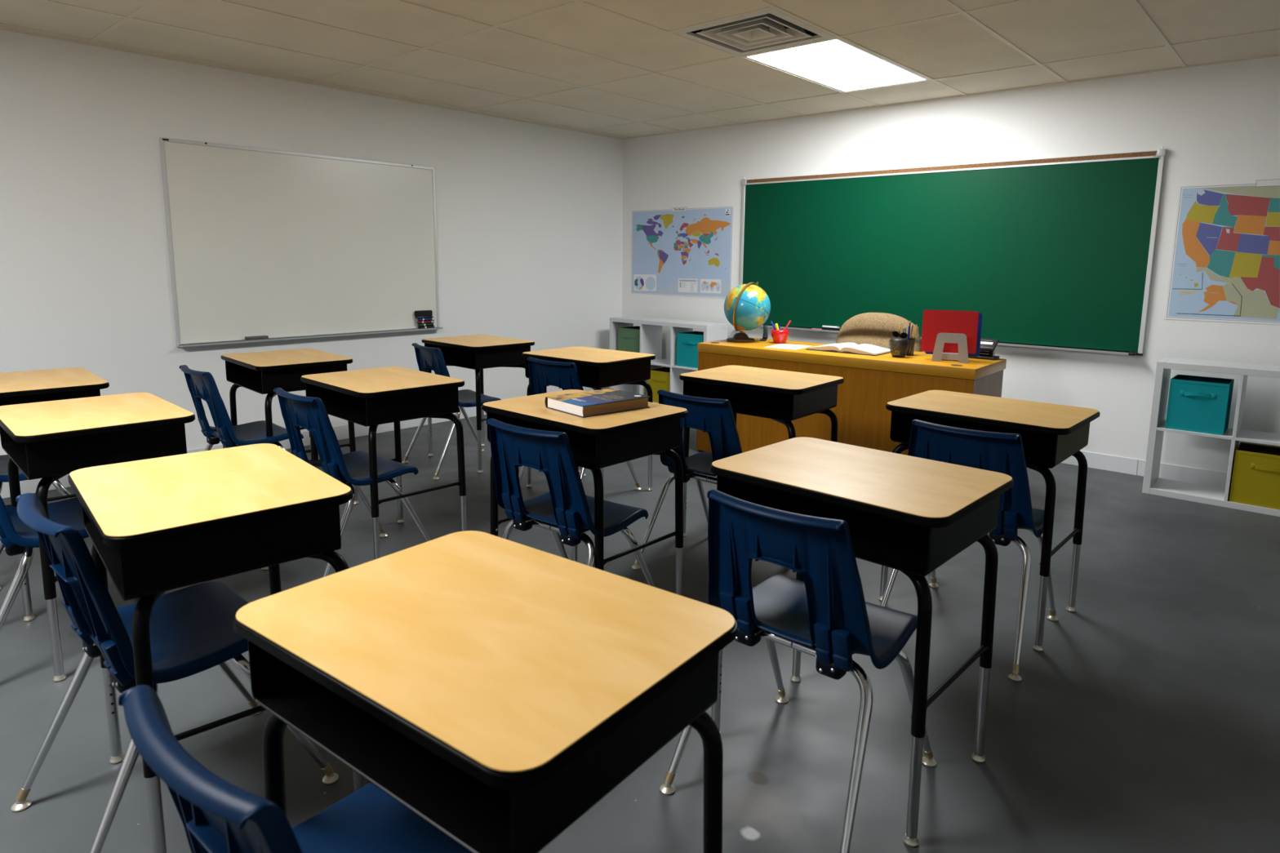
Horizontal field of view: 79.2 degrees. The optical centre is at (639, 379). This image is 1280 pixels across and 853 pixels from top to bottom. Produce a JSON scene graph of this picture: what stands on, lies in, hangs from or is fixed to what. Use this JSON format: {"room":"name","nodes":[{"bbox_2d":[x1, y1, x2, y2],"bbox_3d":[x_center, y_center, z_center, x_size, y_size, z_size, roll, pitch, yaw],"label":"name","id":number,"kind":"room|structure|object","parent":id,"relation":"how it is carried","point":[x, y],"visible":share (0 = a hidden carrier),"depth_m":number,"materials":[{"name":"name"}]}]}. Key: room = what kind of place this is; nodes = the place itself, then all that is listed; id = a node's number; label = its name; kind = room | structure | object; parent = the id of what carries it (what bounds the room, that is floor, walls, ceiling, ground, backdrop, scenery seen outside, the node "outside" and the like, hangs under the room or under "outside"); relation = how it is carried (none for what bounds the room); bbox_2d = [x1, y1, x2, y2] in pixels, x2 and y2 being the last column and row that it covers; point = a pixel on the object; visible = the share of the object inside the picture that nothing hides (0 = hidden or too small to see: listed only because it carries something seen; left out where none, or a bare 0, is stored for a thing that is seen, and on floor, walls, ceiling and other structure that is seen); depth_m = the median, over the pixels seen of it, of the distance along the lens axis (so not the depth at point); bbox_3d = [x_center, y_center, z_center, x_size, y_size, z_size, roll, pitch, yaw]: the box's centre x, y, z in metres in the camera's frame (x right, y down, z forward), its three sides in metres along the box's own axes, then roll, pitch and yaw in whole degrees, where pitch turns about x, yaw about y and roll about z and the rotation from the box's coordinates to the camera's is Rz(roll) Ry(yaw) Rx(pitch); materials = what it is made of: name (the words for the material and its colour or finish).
{"room":"classroom","nodes":[
{"label":"classroom","id":0,"kind":"room"},
{"bbox_2d":[0,29,622,455],"bbox_3d":[-3.038,-0.771,4.368,0.120,2.705,8.720,8,12,41],"label":"wall","id":1,"kind":"structure","parent":0,"point":[529,216],"depth_m":4.73,"materials":[{"name":"white paint"}]},
{"bbox_2d":[159,137,443,346],"bbox_3d":[-2.145,-0.889,5.217,0.070,1.217,1.838,8,12,41],"label":"whiteboard","id":2,"kind":"object","parent":1,"relation":"attached to","point":[278,245],"visible":1,"depth_m":5.10,"materials":[{"name":"plastic"}]},
{"bbox_2d":[244,335,268,340],"bbox_3d":[-2.456,-0.260,4.960,0.042,0.030,0.132,8,12,41],"label":"eraser","id":3,"kind":"object","parent":2,"relation":"on","point":[259,337],"visible":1,"depth_m":4.94,"materials":[{"name":"grey"}]},
{"bbox_2d":[179,327,443,346],"bbox_3d":[-2.144,-0.298,5.307,0.058,0.013,1.821,8,12,41],"label":"tray","id":4,"kind":"object","parent":2,"relation":"on","point":[234,340],"depth_m":5.18,"materials":[{"name":"grey metal"}]},
{"bbox_2d":[417,317,434,328],"bbox_3d":[-1.627,-0.422,5.878,0.042,0.085,0.185,8,12,41],"label":"caddy","id":5,"kind":"object","parent":2,"relation":"on","point":[427,317],"visible":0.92,"depth_m":5.89,"materials":[{"name":"black plastic"}]},
{"bbox_2d":[419,325,435,328],"bbox_3d":[-1.615,-0.395,5.896,0.018,0.017,0.135,8,12,41],"label":"marker","id":6,"kind":"object","parent":5,"relation":"in","point":[429,326],"visible":1,"depth_m":5.89,"materials":[{"name":"black"}]},
{"bbox_2d":[418,323,435,326],"bbox_3d":[-1.620,-0.414,5.886,0.018,0.017,0.135,8,12,41],"label":"marker","id":7,"kind":"object","parent":6,"relation":"on","point":[425,324],"visible":1,"depth_m":5.88,"materials":[{"name":"green plastic"}]},
{"bbox_2d":[417,320,433,324],"bbox_3d":[-1.631,-0.433,5.872,0.018,0.017,0.135,8,12,41],"label":"marker","id":8,"kind":"object","parent":7,"relation":"on","point":[420,322],"visible":1,"depth_m":5.87,"materials":[{"name":"red plastic"}]},
{"bbox_2d":[417,317,433,320],"bbox_3d":[-1.627,-0.454,5.873,0.018,0.017,0.135,8,12,41],"label":"marker","id":9,"kind":"object","parent":8,"relation":"on","point":[431,318],"visible":1,"depth_m":5.86,"materials":[{"name":"blue plastic"}]},
{"bbox_2d":[414,310,432,318],"bbox_3d":[-1.639,-0.491,5.864,0.038,0.056,0.140,8,12,41],"label":"eraser","id":10,"kind":"object","parent":9,"relation":"on","point":[422,313],"visible":1,"depth_m":5.84,"materials":[{"name":"black plastic"}]},
{"bbox_2d":[0,386,608,498],"bbox_3d":[-3.046,0.529,4.480,0.006,0.102,8.592,8,12,41],"label":"baseboard","id":11,"kind":"structure","parent":1,"relation":"attached to","point":[341,432],"depth_m":5.50,"materials":[{"name":"white plastic"}]},
{"bbox_2d":[0,27,1279,139],"bbox_3d":[-0.449,-1.422,1.855,6.900,0.014,8.600,8,12,41],"label":"trim","id":12,"kind":"structure","parent":1,"relation":"attached to","point":[1,28],"depth_m":5.01,"materials":[{"name":"beige"}]},
{"bbox_2d":[0,414,1279,852],"bbox_3d":[-0.474,1.007,2.232,7.100,0.100,8.800,8,12,41],"label":"floor","id":13,"kind":"structure","parent":0,"point":[1146,719],"depth_m":2.26,"materials":[{"name":"paint"}]},
{"bbox_2d":[0,454,73,499],"bbox_3d":[-2.582,0.393,3.223,0.570,0.766,0.497,-8,12,-44],"label":"chair","id":14,"kind":"object","parent":13,"relation":"on","point":[4,459],"visible":0.1,"depth_m":3.15,"materials":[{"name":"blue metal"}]},
{"bbox_2d":[0,367,109,590],"bbox_3d":[-2.540,0.384,3.264,0.472,0.772,0.622,-8,12,-44],"label":"student desk","id":15,"kind":"object","parent":13,"relation":"on","point":[60,384],"visible":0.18,"depth_m":3.11,"materials":[{"name":"black wood"}]},
{"bbox_2d":[0,494,139,631],"bbox_3d":[-1.938,0.503,2.556,0.497,0.766,0.570,9,12,44],"label":"chair","id":16,"kind":"object","parent":13,"relation":"on","point":[16,538],"visible":0.47,"depth_m":2.37,"materials":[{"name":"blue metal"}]},
{"bbox_2d":[0,392,203,681],"bbox_3d":[-1.836,0.488,2.643,0.622,0.772,0.472,9,12,44],"label":"student desk","id":17,"kind":"object","parent":13,"relation":"on","point":[48,441],"visible":0.73,"depth_m":2.43,"materials":[{"name":"black wood"}]},
{"bbox_2d":[10,493,338,852],"bbox_3d":[-1.107,0.627,1.816,0.497,0.766,0.570,8,12,41],"label":"chair","id":18,"kind":"object","parent":13,"relation":"on","point":[192,632],"visible":0.86,"depth_m":1.73,"materials":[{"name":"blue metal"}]},
{"bbox_2d":[67,443,364,852],"bbox_3d":[-1.013,0.618,1.862,0.472,0.772,0.622,-7,12,-41],"label":"student desk","id":19,"kind":"object","parent":13,"relation":"on","point":[157,526],"visible":0.77,"depth_m":1.65,"materials":[{"name":"black wood"}]},
{"bbox_2d":[179,364,303,451],"bbox_3d":[-1.944,0.307,3.820,0.497,0.766,0.570,9,12,43],"label":"chair","id":20,"kind":"object","parent":13,"relation":"on","point":[201,384],"visible":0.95,"depth_m":3.68,"materials":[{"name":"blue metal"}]},
{"bbox_2d":[220,348,359,504],"bbox_3d":[-1.843,0.264,4.081,0.472,0.772,0.622,-8,12,-43],"label":"student desk","id":21,"kind":"object","parent":13,"relation":"on","point":[262,372],"visible":0.49,"depth_m":3.91,"materials":[{"name":"black wood"}]},
{"bbox_2d":[118,684,471,852],"bbox_3d":[-0.371,0.751,1.064,0.497,0.766,0.570,8,11,39],"label":"chair","id":22,"kind":"object","parent":13,"relation":"on","point":[217,815],"visible":0.79,"depth_m":0.91,"materials":[{"name":"blue plastic"}]},
{"bbox_2d":[261,387,431,577],"bbox_3d":[-1.205,0.408,3.217,0.497,0.766,0.570,8,12,41],"label":"chair","id":23,"kind":"object","parent":13,"relation":"on","point":[309,413],"visible":0.84,"depth_m":3.07,"materials":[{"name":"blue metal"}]},
{"bbox_2d":[300,366,466,559],"bbox_3d":[-1.119,0.377,3.401,0.622,0.772,0.472,9,12,43],"label":"student desk","id":24,"kind":"object","parent":13,"relation":"on","point":[372,397],"visible":0.75,"depth_m":3.24,"materials":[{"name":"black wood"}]},
{"bbox_2d":[401,342,501,479],"bbox_3d":[-1.134,0.158,4.837,0.570,0.766,0.497,-7,11,-39],"label":"chair","id":25,"kind":"object","parent":13,"relation":"on","point":[433,358],"visible":0.56,"depth_m":4.70,"materials":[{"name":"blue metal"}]},
{"bbox_2d":[421,334,534,472],"bbox_3d":[-1.034,0.134,4.972,0.622,0.772,0.472,9,12,43],"label":"student desk","id":26,"kind":"object","parent":13,"relation":"on","point":[477,353],"visible":0.76,"depth_m":4.79,"materials":[{"name":"black metal"}]},
{"bbox_2d":[233,530,737,852],"bbox_3d":[-0.232,0.728,1.201,0.622,0.772,0.472,7,11,37],"label":"student desk","id":27,"kind":"object","parent":13,"relation":"on","point":[497,689],"visible":0.98,"depth_m":1.04,"materials":[{"name":"black"}]},
{"bbox_2d":[485,417,655,586],"bbox_3d":[-0.246,0.501,2.680,0.497,0.766,0.570,7,11,37],"label":"chair","id":28,"kind":"object","parent":13,"relation":"on","point":[566,504],"visible":0.94,"depth_m":2.52,"materials":[{"name":"blue plastic"}]},
{"bbox_2d":[519,356,641,490],"bbox_3d":[-0.343,0.255,4.265,0.497,0.766,0.570,8,11,39],"label":"chair","id":29,"kind":"object","parent":13,"relation":"on","point":[543,374],"visible":0.41,"depth_m":4.08,"materials":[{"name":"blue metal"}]},
{"bbox_2d":[481,389,688,595],"bbox_3d":[-0.204,0.479,2.809,0.622,0.772,0.472,9,12,42],"label":"student desk","id":30,"kind":"object","parent":13,"relation":"on","point":[597,442],"visible":0.59,"depth_m":2.63,"materials":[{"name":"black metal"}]},
{"bbox_2d":[545,388,650,417],"bbox_3d":[-0.148,0.080,2.729,0.294,0.040,0.228,-7,11,-40],"label":"hardcover book","id":31,"kind":"object","parent":30,"relation":"on","point":[607,401],"visible":1,"depth_m":2.67,"materials":[{"name":"blue paper"}]},
{"bbox_2d":[521,346,655,493],"bbox_3d":[-0.288,0.241,4.332,0.622,0.772,0.472,8,11,39],"label":"student desk","id":32,"kind":"object","parent":13,"relation":"on","point":[597,369],"visible":0.52,"depth_m":4.19,"materials":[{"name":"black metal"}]},
{"bbox_2d":[608,315,727,403],"bbox_3d":[0.230,-0.145,6.908,1.118,0.757,0.292,8,12,41],"label":"cube shelf","id":33,"kind":"object","parent":13,"relation":"on","point":[651,328],"visible":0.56,"depth_m":6.84,"materials":[{"name":"white laminate"}]},
{"bbox_2d":[617,325,639,352],"bbox_3d":[-0.017,-0.332,7.118,0.277,0.282,0.256,8,12,41],"label":"storage bin","id":34,"kind":"object","parent":33,"relation":"on","point":[628,337],"visible":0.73,"depth_m":7.03,"materials":[{"name":"green fabric"}]},
{"bbox_2d":[646,367,670,403],"bbox_3d":[0.242,0.057,6.922,0.270,0.283,0.256,8,12,41],"label":"storage bin","id":35,"kind":"object","parent":33,"relation":"on","point":[660,379],"visible":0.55,"depth_m":6.84,"materials":[{"name":"yellow fabric"}]},
{"bbox_2d":[676,331,703,368],"bbox_3d":[0.499,-0.253,6.638,0.280,0.284,0.265,8,12,41],"label":"storage bin","id":36,"kind":"object","parent":33,"relation":"on","point":[687,342],"visible":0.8,"depth_m":6.57,"materials":[{"name":"teal fabric"}]},
{"bbox_2d":[631,389,742,569],"bbox_3d":[0.335,0.416,3.267,0.497,0.766,0.570,8,12,40],"label":"chair","id":37,"kind":"object","parent":13,"relation":"on","point":[714,416],"visible":0.59,"depth_m":3.09,"materials":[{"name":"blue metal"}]},
{"bbox_2d":[679,364,844,537],"bbox_3d":[0.546,0.367,3.576,0.622,0.772,0.472,8,11,39],"label":"student desk","id":38,"kind":"object","parent":13,"relation":"on","point":[783,397],"visible":0.63,"depth_m":3.49,"materials":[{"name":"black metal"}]},
{"bbox_2d":[659,488,936,852],"bbox_3d":[0.419,0.629,1.901,0.497,0.766,0.570,8,12,40],"label":"chair","id":39,"kind":"object","parent":13,"relation":"on","point":[829,611],"visible":0.98,"depth_m":1.74,"materials":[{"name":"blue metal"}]},
{"bbox_2d":[696,337,1006,455],"bbox_3d":[1.249,0.187,4.878,1.781,0.744,0.575,8,11,39],"label":"desk","id":40,"kind":"object","parent":13,"relation":"on","point":[870,383],"visible":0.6,"depth_m":4.51,"materials":[{"name":"brown wood"}]},
{"bbox_2d":[724,281,770,342],"bbox_3d":[0.728,-0.458,5.265,0.316,0.405,0.316,1,9,1],"label":"desk globe","id":41,"kind":"object","parent":40,"relation":"on","point":[747,307],"visible":1,"depth_m":5.15,"materials":[{"name":"blue plastic"}]},
{"bbox_2d":[760,324,768,341],"bbox_3d":[0.863,-0.320,5.373,0.044,0.102,0.131,3,9,16],"label":"stapler","id":42,"kind":"object","parent":40,"relation":"on","point":[765,336],"visible":1,"depth_m":5.40,"materials":[{"name":"black plastic"}]},
{"bbox_2d":[770,328,789,343],"bbox_3d":[0.941,-0.288,5.207,0.121,0.091,0.121,8,12,41],"label":"mug","id":43,"kind":"object","parent":40,"relation":"on","point":[779,336],"visible":0.99,"depth_m":5.16,"materials":[{"name":"red ceramic"}]},
{"bbox_2d":[764,343,810,350],"bbox_3d":[0.956,-0.209,4.992,0.216,0.002,0.280,6,10,32],"label":"paper sheets","id":44,"kind":"object","parent":40,"relation":"on","point":[784,346],"visible":1,"depth_m":4.99,"materials":[{"name":"white paper"}]},
{"bbox_2d":[806,342,893,355],"bbox_3d":[1.300,-0.194,4.799,0.456,0.037,0.280,8,11,39],"label":"open book","id":45,"kind":"object","parent":40,"relation":"on","point":[844,348],"visible":0.97,"depth_m":4.72,"materials":[{"name":"white paper"}]},
{"bbox_2d":[888,329,909,357],"bbox_3d":[1.512,-0.209,4.513,0.113,0.158,0.113,8,12,41],"label":"pencil cup","id":46,"kind":"object","parent":40,"relation":"on","point":[903,335],"visible":1,"depth_m":4.50,"materials":[{"name":"black metal"}]},
{"bbox_2d":[899,337,915,355],"bbox_3d":[1.593,-0.195,4.619,0.089,0.100,0.089,8,12,41],"label":"pencil cup","id":47,"kind":"object","parent":40,"relation":"on","point":[911,349],"visible":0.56,"depth_m":4.58,"materials":[{"name":"black metal"}]},
{"bbox_2d":[908,322,912,354],"bbox_3d":[1.605,-0.242,4.594,0.016,0.187,0.007,5,10,27],"label":"pencil","id":48,"kind":"object","parent":47,"relation":"in","point":[912,322],"visible":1,"depth_m":4.59,"materials":[{"name":"orange"}]},
{"bbox_2d":[931,333,968,363],"bbox_3d":[1.757,-0.186,4.375,0.194,0.161,0.157,4,10,22],"label":"stand","id":49,"kind":"object","parent":40,"relation":"on","point":[938,355],"visible":0.84,"depth_m":4.31,"materials":[{"name":"grey metal"}]},
{"bbox_2d":[920,309,978,354],"bbox_3d":[1.745,-0.268,4.366,0.290,0.238,0.022,4,9,22],"label":"folder","id":50,"kind":"object","parent":49,"relation":"in","point":[935,322],"visible":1,"depth_m":4.36,"materials":[{"name":"red plastic"}]},
{"bbox_2d":[924,312,982,356],"bbox_3d":[1.778,-0.257,4.392,0.288,0.245,0.022,4,9,22],"label":"folder","id":51,"kind":"object","parent":49,"relation":"in","point":[976,353],"visible":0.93,"depth_m":4.34,"materials":[{"name":"blue"}]},
{"bbox_2d":[968,337,999,359],"bbox_3d":[1.956,-0.182,4.520,0.255,0.112,0.105,8,11,39],"label":"hole punch","id":52,"kind":"object","parent":40,"relation":"on","point":[988,346],"visible":0.44,"depth_m":4.46,"materials":[{"name":"black metal"}]},
{"bbox_2d":[710,436,1013,847],"bbox_3d":[0.546,0.610,2.012,0.622,0.772,0.472,9,12,43],"label":"student desk","id":53,"kind":"object","parent":13,"relation":"on","point":[909,515],"visible":0.73,"depth_m":1.87,"materials":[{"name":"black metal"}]},
{"bbox_2d":[835,312,921,351],"bbox_3d":[1.589,0.017,5.338,0.610,0.943,0.557,7,11,35],"label":"office chair","id":54,"kind":"object","parent":13,"relation":"on","point":[877,329],"visible":0.31,"depth_m":5.30,"materials":[{"name":"beige fabric"}]},
{"bbox_2d":[880,419,1058,681],"bbox_3d":[1.180,0.510,2.722,0.497,0.766,0.570,8,11,40],"label":"chair","id":55,"kind":"object","parent":13,"relation":"on","point":[999,452],"visible":0.57,"depth_m":2.51,"materials":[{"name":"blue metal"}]},
{"bbox_2d":[878,390,1100,651],"bbox_3d":[1.278,0.482,2.887,0.622,0.772,0.472,9,12,42],"label":"student desk","id":56,"kind":"object","parent":13,"relation":"on","point":[1051,433],"visible":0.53,"depth_m":2.77,"materials":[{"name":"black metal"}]},
{"bbox_2d":[1142,356,1279,516],"bbox_3d":[3.389,0.322,4.111,1.118,0.757,0.292,8,12,41],"label":"cube shelf","id":57,"kind":"object","parent":13,"relation":"on","point":[1153,484],"visible":0.95,"depth_m":4.27,"materials":[{"name":"white laminate"}]},
{"bbox_2d":[1164,374,1234,435],"bbox_3d":[3.118,0.138,4.315,0.264,0.278,0.265,8,12,41],"label":"storage bin","id":58,"kind":"object","parent":57,"relation":"on","point":[1200,404],"visible":1,"depth_m":4.23,"materials":[{"name":"teal fabric"}]},
{"bbox_2d":[1229,442,1279,510],"bbox_3d":[3.368,0.521,4.139,0.302,0.283,0.258,8,12,41],"label":"storage bin","id":59,"kind":"object","parent":57,"relation":"on","point":[1255,478],"visible":1,"depth_m":4.09,"materials":[{"name":"yellow fabric"}]},
{"bbox_2d":[0,0,1279,138],"bbox_3d":[-0.448,-1.568,1.833,7.100,0.298,8.800,8,12,41],"label":"ceiling","id":60,"kind":"structure","parent":0,"point":[1046,30],"depth_m":4.05,"materials":[{"name":"tile"}]},
{"bbox_2d":[0,0,1279,137],"bbox_3d":[-0.449,-1.424,1.855,6.900,0.014,8.600,8,12,41],"label":"grid","id":61,"kind":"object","parent":60,"relation":"attached to","point":[1136,5],"depth_m":4.11,"materials":[{"name":"beige metal"}]},
{"bbox_2d":[673,8,835,56],"bbox_3d":[0.572,-1.772,3.860,0.582,0.107,0.582,8,12,41],"label":"ceiling vent","id":62,"kind":"object","parent":60,"relation":"in","point":[771,28],"visible":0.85,"depth_m":3.90,"materials":[{"name":"metal"}]},
{"bbox_2d":[743,38,928,92],"bbox_3d":[1.181,-1.869,4.535,0.602,0.099,1.211,8,12,41],"label":"ceiling light","id":63,"kind":"object","parent":60,"relation":"attached to","point":[838,64],"visible":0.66,"depth_m":4.50,"materials":[{"name":"white plastic"}]},
{"bbox_2d":[622,55,1279,475],"bbox_3d":[2.444,-0.849,5.235,6.900,2.705,0.120,8,12,41],"label":"wall","id":64,"kind":"structure","parent":0,"point":[1217,123],"depth_m":4.87,"materials":[{"name":"white paint"}]},
{"bbox_2d":[631,206,733,298],"bbox_3d":[0.354,-1.147,6.993,1.167,0.792,0.004,8,12,41],"label":"world map","id":65,"kind":"object","parent":64,"relation":"attached to","point":[677,251],"visible":1,"depth_m":6.96,"materials":[{"name":"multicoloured paper"}]},
{"bbox_2d":[632,384,1227,488],"bbox_3d":[2.391,0.445,5.386,6.892,0.102,0.006,8,12,41],"label":"baseboard","id":66,"kind":"structure","parent":64,"relation":"attached to","point":[1095,460],"depth_m":4.76,"materials":[{"name":"white plastic"}]},
{"bbox_2d":[739,146,1166,355],"bbox_3d":[1.938,-0.908,5.553,2.959,1.229,0.072,8,12,41],"label":"chalkboard","id":67,"kind":"object","parent":64,"relation":"attached to","point":[1052,253],"visible":0.88,"depth_m":5.26,"materials":[{"name":"green ceramic"}]},
{"bbox_2d":[822,325,839,330],"bbox_3d":[1.487,-0.396,6.032,0.132,0.040,0.049,8,12,41],"label":"eraser","id":68,"kind":"object","parent":67,"relation":"on","point":[824,327],"visible":0.97,"depth_m":6.01,"materials":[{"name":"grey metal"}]},
{"bbox_2d":[760,324,1128,355],"bbox_3d":[1.918,-0.315,5.655,2.856,0.016,0.064,8,12,41],"label":"chalk tray","id":69,"kind":"object","parent":67,"relation":"on","point":[1010,342],"depth_m":5.04,"materials":[{"name":"silver metal"}]},
{"bbox_2d":[1164,178,1279,324],"bbox_3d":[3.562,-0.685,4.165,1.170,0.794,0.004,8,12,41],"label":"map","id":70,"kind":"object","parent":64,"relation":"attached to","point":[1224,267],"visible":1,"depth_m":4.38,"materials":[{"name":"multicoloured paper"}]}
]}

